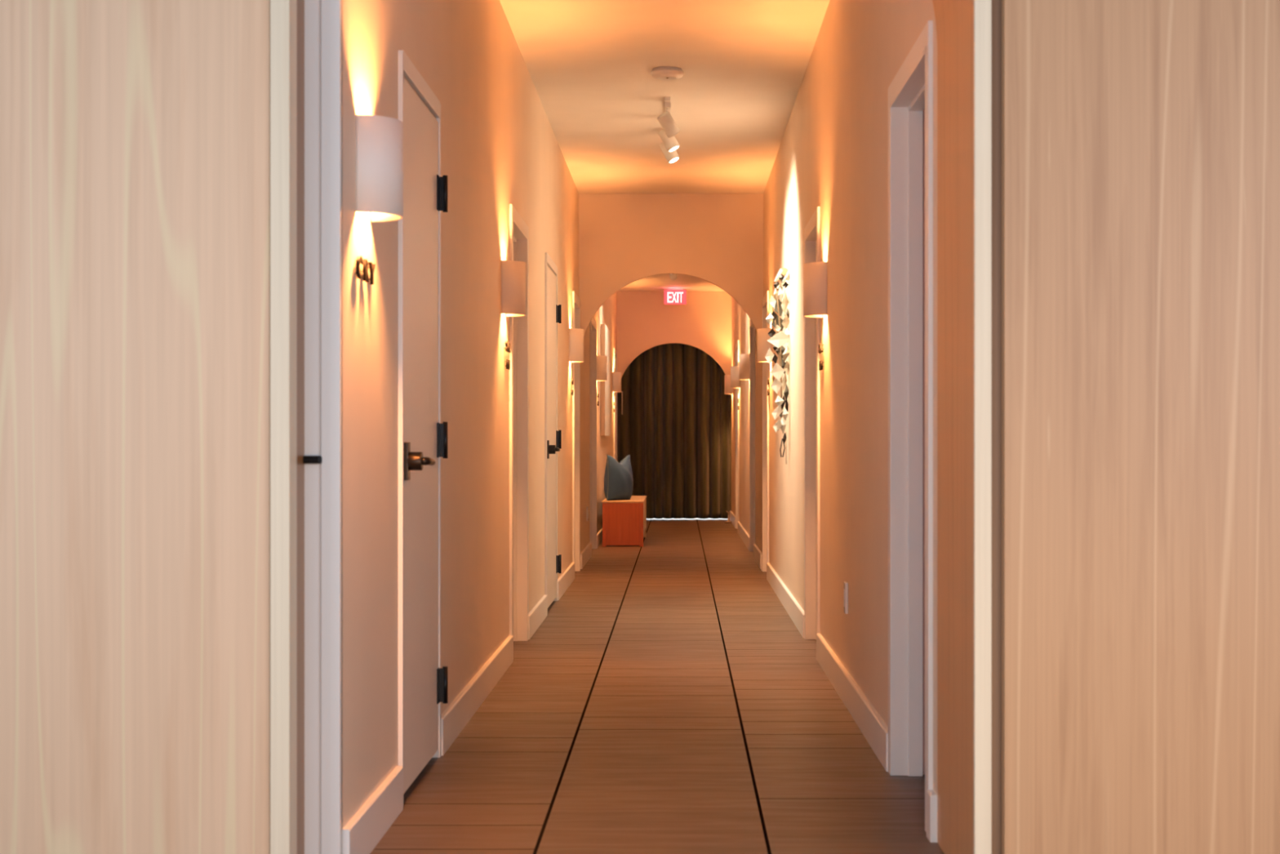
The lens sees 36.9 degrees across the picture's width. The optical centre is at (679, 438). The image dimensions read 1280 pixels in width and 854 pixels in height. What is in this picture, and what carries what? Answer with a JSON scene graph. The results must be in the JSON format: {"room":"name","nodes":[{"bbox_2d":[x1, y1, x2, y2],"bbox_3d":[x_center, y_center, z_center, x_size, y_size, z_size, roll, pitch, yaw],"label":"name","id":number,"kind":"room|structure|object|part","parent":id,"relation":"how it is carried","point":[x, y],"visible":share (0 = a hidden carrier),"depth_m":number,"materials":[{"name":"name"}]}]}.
{"room":"hotel corridor","nodes":[
{"label":"hotel corridor","id":0,"kind":"room"},
{"bbox_2d":[341,0,617,852],"bbox_3d":[-0.870,-0.450,15.575,0.140,3.000,22.050,0,0,0],"label":"wall","id":1,"kind":"structure","parent":0,"point":[500,147],"depth_m":7.06,"materials":[{"name":"paint"}]},
{"bbox_2d":[304,0,342,853],"bbox_3d":[-0.870,-0.250,4.544,0.140,2.600,0.032,0,0,0],"label":"trim","id":2,"kind":"structure","parent":1,"relation":"attached to","point":[322,18],"depth_m":4.53,"materials":[{"name":"wood"}]},
{"bbox_2d":[355,256,375,284],"bbox_3d":[-0.793,-0.423,4.841,0.014,0.056,0.255,0,0,0],"label":"sign","id":3,"kind":"object","parent":1,"relation":"attached to","point":[364,275],"depth_m":4.82,"materials":[{"name":"brown metal"}]},
{"bbox_2d":[342,765,403,853],"bbox_3d":[-0.791,0.989,4.997,0.018,0.123,0.885,0,0,0],"label":"baseboard","id":4,"kind":"structure","parent":1,"relation":"attached to","point":[365,829],"depth_m":4.96,"materials":[{"name":"wood"}]},
{"bbox_2d":[355,114,403,222],"bbox_3d":[-0.750,-0.681,4.860,0.100,0.240,0.224,0,0,0],"label":"wall sconce","id":5,"kind":"object","parent":1,"relation":"attached to","point":[379,139],"visible":1,"depth_m":4.77,"materials":[{"name":"paint"}]},
{"bbox_2d":[398,50,448,793],"bbox_3d":[-0.809,-0.029,5.907,0.181,2.159,0.879,0,0,0],"label":"door","id":6,"kind":"structure","parent":1,"relation":"in","point":[423,440],"depth_m":5.83,"materials":[{"name":"wood"}]},
{"bbox_3d":[-0.767,0.065,5.545,0.050,0.110,0.054,0,0,0],"label":"handle","id":7,"kind":"part","parent":6,"relation":"part of","materials":[{"name":"brown metal"}]},
{"bbox_3d":[-0.735,0.066,5.603,0.032,0.026,0.135,0,0,0],"label":"lever","id":8,"kind":"part","parent":6,"relation":"part of","materials":[{"name":"brown metal"}]},
{"bbox_2d":[440,635,513,755],"bbox_3d":[-0.791,0.989,7.702,0.018,0.123,2.685,0,0,0],"label":"baseboard","id":9,"kind":"structure","parent":1,"relation":"attached to","point":[455,717],"depth_m":7.31,"materials":[{"name":"wood"}]},
{"bbox_2d":[504,341,511,369],"bbox_3d":[-0.793,-0.382,8.862,0.014,0.124,0.187,0,0,0],"label":"sign","id":10,"kind":"object","parent":1,"relation":"attached to","point":[507,348],"depth_m":8.82,"materials":[{"name":"brown metal"}]},
{"bbox_2d":[501,260,525,316],"bbox_3d":[-0.750,-0.681,8.740,0.100,0.240,0.224,0,0,0],"label":"wall sconce","id":11,"kind":"object","parent":1,"relation":"attached to","point":[513,272],"visible":1,"depth_m":8.65,"materials":[{"name":"white"}]},
{"bbox_2d":[509,204,528,640],"bbox_3d":[-0.872,-0.028,9.540,0.170,2.155,0.990,0,0,0],"label":"door","id":12,"kind":"structure","parent":1,"relation":"in","point":[518,228],"depth_m":9.96,"materials":[{"name":"wood"}]},
{"bbox_2d":[528,594,547,639],"bbox_3d":[-0.791,0.989,10.717,0.018,0.123,1.365,0,0,0],"label":"baseboard","id":13,"kind":"structure","parent":1,"relation":"attached to","point":[539,612],"depth_m":10.66,"materials":[{"name":"wood"}]},
{"bbox_2d":[544,252,561,607],"bbox_3d":[-0.809,-0.029,11.931,0.181,2.159,1.009,0,0,0],"label":"door","id":14,"kind":"structure","parent":1,"relation":"in","point":[553,312],"depth_m":11.90,"materials":[{"name":"wood"}]},
{"bbox_3d":[-0.767,0.065,11.505,0.050,0.110,0.054,0,0,0],"label":"handle","id":15,"kind":"part","parent":14,"relation":"part of","materials":[{"name":"black metal"}]},
{"bbox_2d":[557,562,574,600],"bbox_3d":[-0.791,0.989,13.422,0.018,0.123,1.945,0,0,0],"label":"baseboard","id":16,"kind":"structure","parent":1,"relation":"attached to","point":[564,581],"depth_m":13.28,"materials":[{"name":"wood"}]},
{"bbox_2d":[570,377,573,395],"bbox_3d":[-0.793,-0.382,14.204,0.014,0.124,0.121,0,0,0],"label":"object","id":17,"kind":"structure","parent":1,"relation":"attached to","point":[571,382],"depth_m":14.16,"materials":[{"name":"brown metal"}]},
{"bbox_2d":[572,291,580,571],"bbox_3d":[-0.872,-0.028,14.835,0.170,2.155,0.880,0,0,0],"label":"door","id":18,"kind":"structure","parent":1,"relation":"in","point":[575,300],"depth_m":15.21,"materials":[{"name":"wood"}]},
{"bbox_2d":[568,328,583,362],"bbox_3d":[-0.750,-0.681,14.070,0.100,0.240,0.224,0,0,0],"label":"wall sconce","id":19,"kind":"object","parent":1,"relation":"attached to","point":[575,335],"visible":1,"depth_m":13.98,"materials":[{"name":"white"}]},
{"bbox_2d":[580,542,591,568],"bbox_3d":[-0.791,0.989,16.323,0.018,0.123,1.744,0,0,0],"label":"baseboard","id":20,"kind":"structure","parent":1,"relation":"attached to","point":[586,553],"depth_m":16.12,"materials":[{"name":"wood"}]},
{"bbox_2d":[590,317,596,548],"bbox_3d":[-0.872,-0.028,17.775,0.170,2.155,1.160,0,0,0],"label":"door","id":21,"kind":"structure","parent":1,"relation":"in","point":[593,323],"depth_m":18.28,"materials":[{"name":"wood"}]},
{"bbox_2d":[596,528,602,548],"bbox_3d":[-0.791,0.989,20.875,0.018,0.123,5.040,0,0,0],"label":"baseboard","id":22,"kind":"structure","parent":1,"relation":"attached to","point":[599,535],"depth_m":18.86,"materials":[{"name":"wood"}]},
{"bbox_2d":[596,355,607,381],"bbox_3d":[-0.750,-0.681,18.620,0.100,0.240,0.224,0,0,0],"label":"wall sconce","id":23,"kind":"object","parent":1,"relation":"attached to","point":[602,361],"visible":0.98,"depth_m":18.53,"materials":[{"name":"white"}]},
{"bbox_2d":[600,324,610,435],"bbox_3d":[-0.774,-0.595,20.175,0.048,1.130,1.450,0,0,0],"label":"picture","id":24,"kind":"object","parent":1,"relation":"attached to","point":[605,332],"visible":0.95,"depth_m":19.71,"materials":[{"name":"beige"}]},
{"bbox_2d":[613,347,617,460],"bbox_3d":[-0.872,-0.028,23.900,0.170,2.155,1.010,0,0,0],"label":"door","id":25,"kind":"structure","parent":1,"relation":"in","point":[615,349],"depth_m":24.33,"materials":[{"name":"wood"}]},
{"bbox_2d":[613,372,621,392],"bbox_3d":[-0.750,-0.681,23.220,0.100,0.240,0.224,0,0,0],"label":"wall sconce","id":26,"kind":"object","parent":1,"relation":"attached to","point":[616,375],"visible":1,"depth_m":23.13,"materials":[{"name":"white"}]},
{"bbox_2d":[369,518,944,853],"bbox_3d":[0.000,1.110,12.500,6.400,0.120,30.000,0,0,0],"label":"floor","id":27,"kind":"structure","parent":0,"point":[669,700],"depth_m":6.69,"materials":[{"name":"wood"}]},
{"bbox_2d":[601,495,646,546],"bbox_3d":[-0.548,0.829,19.559,0.405,0.442,1.782,0,0,0],"label":"pedestal","id":28,"kind":"object","parent":27,"relation":"on","point":[624,521],"visible":0.92,"depth_m":18.67,"materials":[{"name":"brown wood"}]},
{"bbox_3d":[-0.730,0.847,18.686,0.035,0.406,0.037,0,0,0],"label":"corner post","id":29,"kind":"part","parent":28,"relation":"part of","materials":[{"name":"brown wood"}]},
{"bbox_2d":[604,454,633,500],"bbox_3d":[-0.600,0.383,19.020,0.320,0.451,0.303,0,0,-16],"label":"cushion","id":30,"kind":"object","parent":28,"relation":"on","point":[618,477],"visible":1,"depth_m":18.89,"materials":[{"name":"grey fabric"}]},
{"bbox_3d":[-0.548,0.635,18.690,0.397,0.018,0.040,0,0,0],"label":"rail","id":31,"kind":"part","parent":28,"relation":"part of","materials":[{"name":"brown wood"}]},
{"bbox_3d":[-0.548,0.841,18.685,0.327,0.394,0.030,0,0,0],"label":"panel","id":32,"kind":"part","parent":28,"relation":"part of","materials":[{"name":"brown wood"}]},
{"bbox_3d":[-0.548,0.617,19.560,0.405,0.018,1.780,0,0,0],"label":"seat","id":33,"kind":"part","parent":28,"relation":"part of","materials":[{"name":"brown wood"}]},
{"bbox_3d":[-0.367,0.847,18.686,0.035,0.406,0.037,0,0,0],"label":"corner post","id":34,"kind":"part","parent":28,"relation":"part of","materials":[{"name":"brown wood"}]},
{"bbox_3d":[-0.360,0.788,19.578,0.020,0.324,1.745,0,0,0],"label":"panel","id":35,"kind":"part","parent":28,"relation":"part of","materials":[{"name":"brown wood"}]},
{"bbox_2d":[724,511,731,523],"bbox_3d":[0.613,0.974,23.897,0.095,0.153,0.078,0,0,0],"label":"door stop","id":36,"kind":"object","parent":27,"relation":"on","point":[728,521],"visible":0.97,"depth_m":23.89,"materials":[{"name":"silver metal"}]},
{"bbox_2d":[932,0,991,853],"bbox_3d":[0.345,-0.372,4.675,0.728,2.845,0.630,0,0,0],"label":"door frame","id":37,"kind":"structure","parent":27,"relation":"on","point":[963,27],"depth_m":4.50,"materials":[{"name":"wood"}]},
{"bbox_2d":[991,0,1001,853],"bbox_3d":[0.804,-0.325,4.430,0.191,2.750,0.040,0,0,0],"label":"trim","id":38,"kind":"structure","parent":37,"relation":"attached to","point":[996,5],"depth_m":4.41,"materials":[{"name":"brown wood"}]},
{"bbox_2d":[1001,0,1279,853],"bbox_3d":[1.567,-0.325,4.360,1.665,2.750,0.040,0,0,0],"label":"wood wall panel","id":39,"kind":"object","parent":27,"relation":"on","point":[1140,139],"visible":1,"depth_m":4.34,"materials":[{"name":"beige wood"}]},
{"bbox_2d":[499,0,830,291],"bbox_3d":[0.000,-1.980,15.575,6.400,0.180,22.050,0,0,0],"label":"ceiling","id":40,"kind":"structure","parent":0,"point":[589,64],"depth_m":10.56,"materials":[{"name":"paint"}]},
{"bbox_2d":[650,66,684,80],"bbox_3d":[-0.063,-1.924,10.150,0.176,0.052,0.176,0,0,0],"label":"smoke detector","id":41,"kind":"object","parent":40,"relation":"attached to","point":[666,73],"visible":1,"depth_m":10.09,"materials":[{"name":"white plastic"}]},
{"bbox_2d":[657,96,679,164],"bbox_3d":[-0.061,-1.840,11.600,0.133,0.219,1.300,0,0,0],"label":"track light","id":42,"kind":"object","parent":40,"relation":"attached to","point":[669,144],"visible":1,"depth_m":11.34,"materials":[{"name":"white metal"}]},
{"bbox_3d":[-0.066,-1.939,11.600,0.036,0.022,1.300,0,0,0],"label":"rail","id":43,"kind":"part","parent":42,"relation":"part of","materials":[{"name":"white metal"}]},
{"bbox_2d":[669,273,677,279],"bbox_3d":[-0.062,-1.780,19.650,0.139,0.219,1.900,0,0,0],"label":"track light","id":44,"kind":"object","parent":40,"relation":"attached to","point":[673,277],"visible":0.12,"depth_m":20.40,"materials":[{"name":"white"}]},
{"bbox_2d":[663,288,686,304],"bbox_3d":[-0.050,-1.792,24.250,0.284,0.195,0.040,0,0,0],"label":"exit sign","id":45,"kind":"object","parent":40,"relation":"hanging from","point":[671,296],"visible":1,"depth_m":24.24,"materials":[{"name":"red plastic"}]},
{"bbox_2d":[578,193,763,336],"bbox_3d":[-0.065,-1.266,15.325,1.471,1.369,0.050,0,0,0],"label":"wall","id":46,"kind":"structure","parent":0,"point":[624,239],"depth_m":15.30,"materials":[{"name":"paint"}]},
{"bbox_2d":[617,291,731,377],"bbox_3d":[-0.065,-1.190,24.640,1.471,1.400,0.080,0,0,0],"label":"wall","id":47,"kind":"structure","parent":0,"point":[644,322],"depth_m":24.60,"materials":[{"name":"paint"}]},
{"bbox_2d":[617,342,731,518],"bbox_3d":[-0.020,-0.316,24.818,1.860,2.696,0.206,0,0,0],"label":"curtain","id":48,"kind":"object","parent":47,"relation":"hanging from","point":[674,411],"visible":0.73,"depth_m":24.78,"materials":[{"name":"fabric"}]},
{"bbox_2d":[731,0,937,794],"bbox_3d":[0.741,-0.450,15.795,0.140,3.000,21.610,0,0,0],"label":"wall","id":49,"kind":"structure","parent":0,"point":[832,156],"depth_m":8.03,"materials":[{"name":"paint"}]},
{"bbox_2d":[724,374,732,394],"bbox_3d":[0.621,-0.681,24.220,0.100,0.240,0.224,0,0,0],"label":"wall sconce","id":50,"kind":"object","parent":49,"relation":"attached to","point":[727,389],"visible":0.88,"depth_m":24.13,"materials":[{"name":"white"}]},
{"bbox_2d":[729,511,735,528],"bbox_3d":[0.662,0.989,23.527,0.018,0.123,2.144,0,0,0],"label":"baseboard","id":51,"kind":"structure","parent":49,"relation":"attached to","point":[732,517],"depth_m":23.45,"materials":[{"name":"wood"}]},
{"bbox_2d":[730,365,739,388],"bbox_3d":[0.621,-0.681,21.320,0.100,0.240,0.224,0,0,0],"label":"wall sconce","id":52,"kind":"object","parent":49,"relation":"attached to","point":[735,381],"visible":0.9,"depth_m":21.22,"materials":[{"name":"white"}]},
{"bbox_2d":[735,339,738,528],"bbox_3d":[0.743,-0.028,21.975,0.170,2.155,0.960,0,0,0],"label":"door","id":53,"kind":"structure","parent":49,"relation":"in","point":[737,342],"depth_m":22.38,"materials":[{"name":"wood"}]},
{"bbox_2d":[737,521,749,551],"bbox_3d":[0.662,0.989,19.725,0.018,0.123,3.540,0,0,0],"label":"baseboard","id":54,"kind":"structure","parent":49,"relation":"attached to","point":[741,531],"depth_m":19.57,"materials":[{"name":"wood"}]},
{"bbox_2d":[738,354,749,380],"bbox_3d":[0.621,-0.681,18.300,0.100,0.240,0.224,0,0,0],"label":"wall sconce","id":55,"kind":"object","parent":49,"relation":"attached to","point":[744,359],"visible":0.98,"depth_m":18.21,"materials":[{"name":"white"}]},
{"bbox_2d":[749,319,755,551],"bbox_3d":[0.743,-0.028,17.440,0.170,2.155,1.030,0,0,0],"label":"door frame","id":56,"kind":"structure","parent":49,"relation":"in","point":[752,329],"depth_m":17.89,"materials":[{"name":"wood"}]},
{"bbox_2d":[753,543,762,568],"bbox_3d":[0.662,0.989,16.188,0.018,0.123,1.474,0,0,0],"label":"baseboard","id":57,"kind":"structure","parent":49,"relation":"attached to","point":[757,553],"depth_m":16.09,"materials":[{"name":"wood"}]},
{"bbox_2d":[760,555,762,570],"bbox_3d":[0.662,0.989,15.267,0.018,0.123,0.064,0,0,0],"label":"baseboard","id":58,"kind":"structure","parent":49,"relation":"attached to","point":[761,555],"depth_m":15.26,"materials":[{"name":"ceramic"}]},
{"bbox_2d":[757,328,771,362],"bbox_3d":[0.621,-0.681,14.050,0.100,0.240,0.224,0,0,0],"label":"wall sconce","id":59,"kind":"object","parent":49,"relation":"attached to","point":[763,345],"visible":0.92,"depth_m":13.96,"materials":[{"name":"white"}]},
{"bbox_2d":[762,290,768,571],"bbox_3d":[0.743,-0.028,14.790,0.170,2.155,0.890,0,0,0],"label":"door","id":60,"kind":"structure","parent":49,"relation":"in","point":[766,299],"depth_m":15.16,"materials":[{"name":"wood"}]},
{"bbox_2d":[767,378,769,395],"bbox_3d":[0.664,-0.382,14.246,0.014,0.124,0.121,0,0,0],"label":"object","id":61,"kind":"structure","parent":49,"relation":"attached to","point":[768,390],"depth_m":14.24,"materials":[{"name":"paint"}]},
{"bbox_2d":[764,267,790,464],"bbox_3d":[0.602,-0.442,11.688,0.165,1.197,0.204,0,0,0],"label":"wall sculpture","id":62,"kind":"object","parent":49,"relation":"attached to","point":[780,338],"depth_m":11.65,"materials":[{"name":"silver metal"}]},
{"bbox_3d":[0.602,-0.527,11.733,0.084,0.933,0.012,0,0,43],"label":"cord","id":63,"kind":"part","parent":62,"relation":"part of","materials":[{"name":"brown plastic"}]},
{"bbox_3d":[0.615,-0.526,11.673,0.013,0.933,0.067,0,0,39],"label":"cord","id":64,"kind":"part","parent":62,"relation":"part of","materials":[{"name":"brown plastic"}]},
{"bbox_2d":[766,562,804,638],"bbox_3d":[0.662,0.989,12.225,0.018,0.123,4.240,0,0,0],"label":"baseboard","id":65,"kind":"structure","parent":49,"relation":"attached to","point":[792,606],"depth_m":11.68,"materials":[{"name":"paint"}]},
{"bbox_2d":[804,206,820,639],"bbox_3d":[0.743,-0.028,9.625,0.170,2.155,0.960,0,0,0],"label":"door","id":66,"kind":"structure","parent":49,"relation":"in","point":[812,229],"depth_m":10.03,"materials":[{"name":"paint"}]},
{"bbox_2d":[803,262,826,317],"bbox_3d":[0.621,-0.681,8.810,0.100,0.240,0.224,0,0,0],"label":"wall sconce","id":67,"kind":"object","parent":49,"relation":"attached to","point":[815,273],"visible":1,"depth_m":8.72,"materials":[{"name":"white"}]},
{"bbox_2d":[818,342,824,370],"bbox_3d":[0.664,-0.382,8.958,0.014,0.124,0.187,0,0,0],"label":"sign","id":68,"kind":"object","parent":49,"relation":"attached to","point":[820,345],"depth_m":8.93,"materials":[{"name":"brown metal"}]},
{"bbox_2d":[843,581,848,613],"bbox_3d":[0.663,0.635,7.660,0.015,0.124,0.072,0,0,0],"label":"wall outlet","id":69,"kind":"object","parent":49,"relation":"attached to","point":[845,583],"visible":1,"depth_m":7.62,"materials":[{"name":"white plastic"}]},
{"bbox_2d":[843,588,844,606],"bbox_3d":[0.657,0.635,7.660,0.003,0.070,0.034,0,0,0],"label":"socket","id":70,"kind":"object","parent":69,"relation":"attached to","point":[843,588],"depth_m":7.66,"materials":[{"name":"white plastic"}]},
{"bbox_2d":[816,633,888,771],"bbox_3d":[0.662,0.989,7.600,0.018,0.123,3.090,0,0,0],"label":"baseboard","id":71,"kind":"structure","parent":49,"relation":"attached to","point":[875,731],"depth_m":7.09,"materials":[{"name":"paint"}]},
{"bbox_2d":[888,20,933,831],"bbox_3d":[0.729,-0.028,5.565,0.142,2.155,0.980,0,0,0],"label":"door frame","id":72,"kind":"structure","parent":49,"relation":"in","point":[910,92],"depth_m":5.97,"materials":[{"name":"paint"}]},
{"bbox_2d":[926,789,937,842],"bbox_3d":[0.662,0.989,5.035,0.018,0.123,0.080,0,0,0],"label":"baseboard","id":73,"kind":"structure","parent":49,"relation":"attached to","point":[931,797],"depth_m":5.00,"materials":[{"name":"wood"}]},
{"bbox_3d":[-2.070,-0.450,4.575,2.260,3.000,0.250,0,0,0],"label":"wall","id":74,"kind":"structure","parent":0,"visible":0},
{"bbox_2d":[0,0,270,853],"bbox_3d":[-1.665,-0.325,4.380,1.470,2.750,0.040,0,0,0],"label":"wood wall panel","id":75,"kind":"object","parent":74,"relation":"attached to","point":[135,135],"visible":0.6,"depth_m":4.36,"materials":[{"name":"brown wood"}]},
{"bbox_2d":[270,0,297,853],"bbox_3d":[-0.904,-0.325,4.388,0.044,2.750,0.085,0,0,0],"label":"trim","id":76,"kind":"structure","parent":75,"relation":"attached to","point":[283,13],"depth_m":4.34,"materials":[{"name":"white wood"}]},
{"bbox_2d":[297,0,322,853],"bbox_3d":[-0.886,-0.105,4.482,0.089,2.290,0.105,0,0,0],"label":"door","id":77,"kind":"structure","parent":74,"relation":"in","point":[302,459],"depth_m":4.49,"materials":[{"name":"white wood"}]},
{"bbox_3d":[-0.863,0.050,4.524,0.044,0.020,0.021,0,0,0],"label":"handle","id":78,"kind":"part","parent":77,"relation":"part of","materials":[{"name":"black metal"}]}
]}

